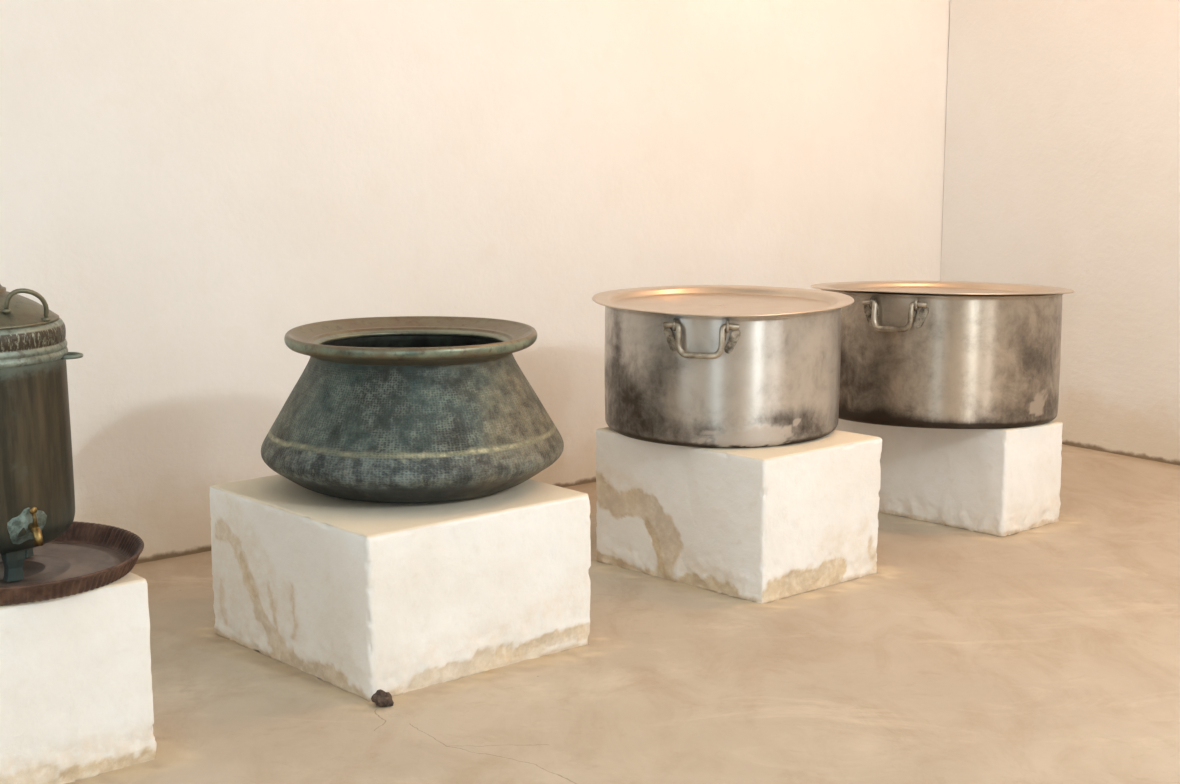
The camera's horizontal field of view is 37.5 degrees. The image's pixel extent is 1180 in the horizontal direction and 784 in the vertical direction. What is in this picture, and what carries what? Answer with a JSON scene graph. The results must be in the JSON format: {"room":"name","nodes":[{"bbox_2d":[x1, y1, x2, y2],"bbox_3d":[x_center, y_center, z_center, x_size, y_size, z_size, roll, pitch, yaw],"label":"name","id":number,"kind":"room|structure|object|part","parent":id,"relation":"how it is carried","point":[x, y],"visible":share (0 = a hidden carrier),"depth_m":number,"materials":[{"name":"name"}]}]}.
{"room":"museum gallery","nodes":[
{"label":"museum gallery","id":0,"kind":"room"},
{"bbox_2d":[0,0,949,563],"bbox_3d":[-2.497,-1.246,4.653,10.800,3.910,0.258,-8,12,-38],"label":"wall","id":1,"kind":"structure","parent":0,"point":[189,186],"depth_m":6.09,"materials":[{"name":"paint"}]},
{"bbox_2d":[66,444,1179,783],"bbox_3d":[-0.494,1.113,2.398,10.900,0.005,6.650,-8,12,-38],"label":"floor","id":2,"kind":"structure","parent":0,"point":[1049,653],"depth_m":4.49,"materials":[{"name":"beige concrete"}]},
{"bbox_2d":[0,572,156,783],"bbox_3d":[-1.525,0.624,3.986,0.774,0.428,0.768,-8,13,-40],"label":"block","id":3,"kind":"object","parent":2,"relation":"on","point":[76,694],"visible":0.79,"depth_m":3.83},
{"bbox_2d":[0,521,143,605],"bbox_3d":[-1.322,0.387,3.954,0.610,0.048,0.610,0,10,0],"label":"round tray","id":4,"kind":"object","parent":3,"relation":"on","point":[88,556],"visible":0.81,"depth_m":4.00,"materials":[{"name":"metal"}]},
{"bbox_2d":[0,284,82,581],"bbox_3d":[-1.348,-0.019,3.880,0.414,0.858,0.383,5,11,27],"label":"urn","id":5,"kind":"object","parent":4,"relation":"on","point":[37,494],"visible":1,"depth_m":3.80,"materials":[{"name":"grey metal"}]},
{"bbox_3d":[-1.225,-0.187,3.784,0.109,0.081,0.033,-8,13,-41],"label":"lid handle","id":6,"kind":"part","parent":5,"relation":"part of","materials":[{"name":"grey metal"}]},
{"bbox_3d":[-1.235,0.291,3.810,0.091,0.080,0.032,-8,12,-39],"label":"spout plate","id":7,"kind":"part","parent":5,"relation":"part of","materials":[{"name":"teal metal"}]},
{"bbox_3d":[-1.362,-0.297,3.840,0.352,0.296,0.352,0,10,0],"label":"lid","id":8,"kind":"part","parent":5,"relation":"part of","materials":[{"name":"grey metal"}]},
{"bbox_3d":[-1.212,0.310,3.801,0.021,0.047,0.050,-9,13,-43],"label":"spout","id":9,"kind":"part","parent":5,"relation":"part of","materials":[{"name":"gold metal"}]},
{"bbox_3d":[-1.160,-0.082,3.901,0.047,0.010,0.061,-1,10,-7],"label":"handle","id":10,"kind":"part","parent":5,"relation":"part of","materials":[{"name":"green metal"}]},
{"bbox_2d":[371,689,393,706],"bbox_3d":[-0.516,0.759,4.329,0.050,0.040,0.044,-5,11,-25],"label":"stone","id":11,"kind":"object","parent":2,"relation":"on","point":[381,698],"visible":1,"depth_m":4.32,"materials":[{"name":"stone"}]},
{"bbox_2d":[209,474,590,700],"bbox_3d":[-0.534,0.479,4.842,0.741,0.426,0.798,-8,13,-41],"label":"block","id":12,"kind":"object","parent":2,"relation":"on","point":[362,598],"visible":0.82,"depth_m":4.57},
{"bbox_2d":[261,316,563,502],"bbox_3d":[-0.495,0.041,4.862,0.852,0.430,0.848,0,10,0],"label":"cauldron","id":13,"kind":"object","parent":12,"relation":"on","point":[396,409],"visible":1,"depth_m":4.57,"materials":[{"name":"green metal"}]},
{"bbox_2d":[596,427,881,603],"bbox_3d":[0.469,0.346,5.577,0.750,0.440,0.544,9,13,44],"label":"block","id":14,"kind":"object","parent":2,"relation":"on","point":[762,525],"visible":0.78,"depth_m":5.36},
{"bbox_2d":[592,285,853,447],"bbox_3d":[0.424,-0.096,5.609,0.836,0.420,0.836,5,11,26],"label":"cooking pot","id":15,"kind":"object","parent":14,"relation":"on","point":[709,366],"visible":1,"depth_m":5.30,"materials":[{"name":"metal"}]},
{"bbox_3d":[0.331,-0.154,5.214,0.233,0.107,0.047,2,10,14],"label":"handle","id":16,"kind":"part","parent":15,"relation":"part of","materials":[{"name":"metal"}]},
{"bbox_3d":[0.424,-0.287,5.576,0.836,0.032,0.836,0,10,0],"label":"lid","id":17,"kind":"part","parent":15,"relation":"part of","materials":[{"name":"metal"}]},
{"bbox_2d":[835,418,1062,536],"bbox_3d":[1.287,0.252,6.328,0.361,0.374,0.760,-9,13,-44],"label":"block","id":18,"kind":"object","parent":2,"relation":"on","point":[1002,482],"visible":0.7,"depth_m":6.11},
{"bbox_2d":[811,280,1074,428],"bbox_3d":[1.267,-0.153,6.320,0.932,0.518,0.932,-9,13,-43],"label":"cooking pot","id":19,"kind":"object","parent":18,"relation":"on","point":[915,353],"visible":0.93,"depth_m":5.93,"materials":[{"name":"metal"}]},
{"bbox_3d":[1.030,-0.259,5.920,0.232,0.108,0.050,6,11,32],"label":"handle","id":20,"kind":"part","parent":19,"relation":"part of","materials":[{"name":"metal"}]},
{"bbox_3d":[1.266,-0.366,6.283,0.933,0.032,0.933,1,6,0],"label":"lid","id":21,"kind":"part","parent":19,"relation":"part of","materials":[{"name":"metal"}]},
{"bbox_2d":[940,0,1179,464],"bbox_3d":[3.712,-1.381,5.445,0.255,3.910,6.350,-8,12,-38],"label":"wall","id":22,"kind":"structure","parent":0,"point":[1062,162],"depth_m":7.38,"materials":[{"name":"paint"}]}
]}

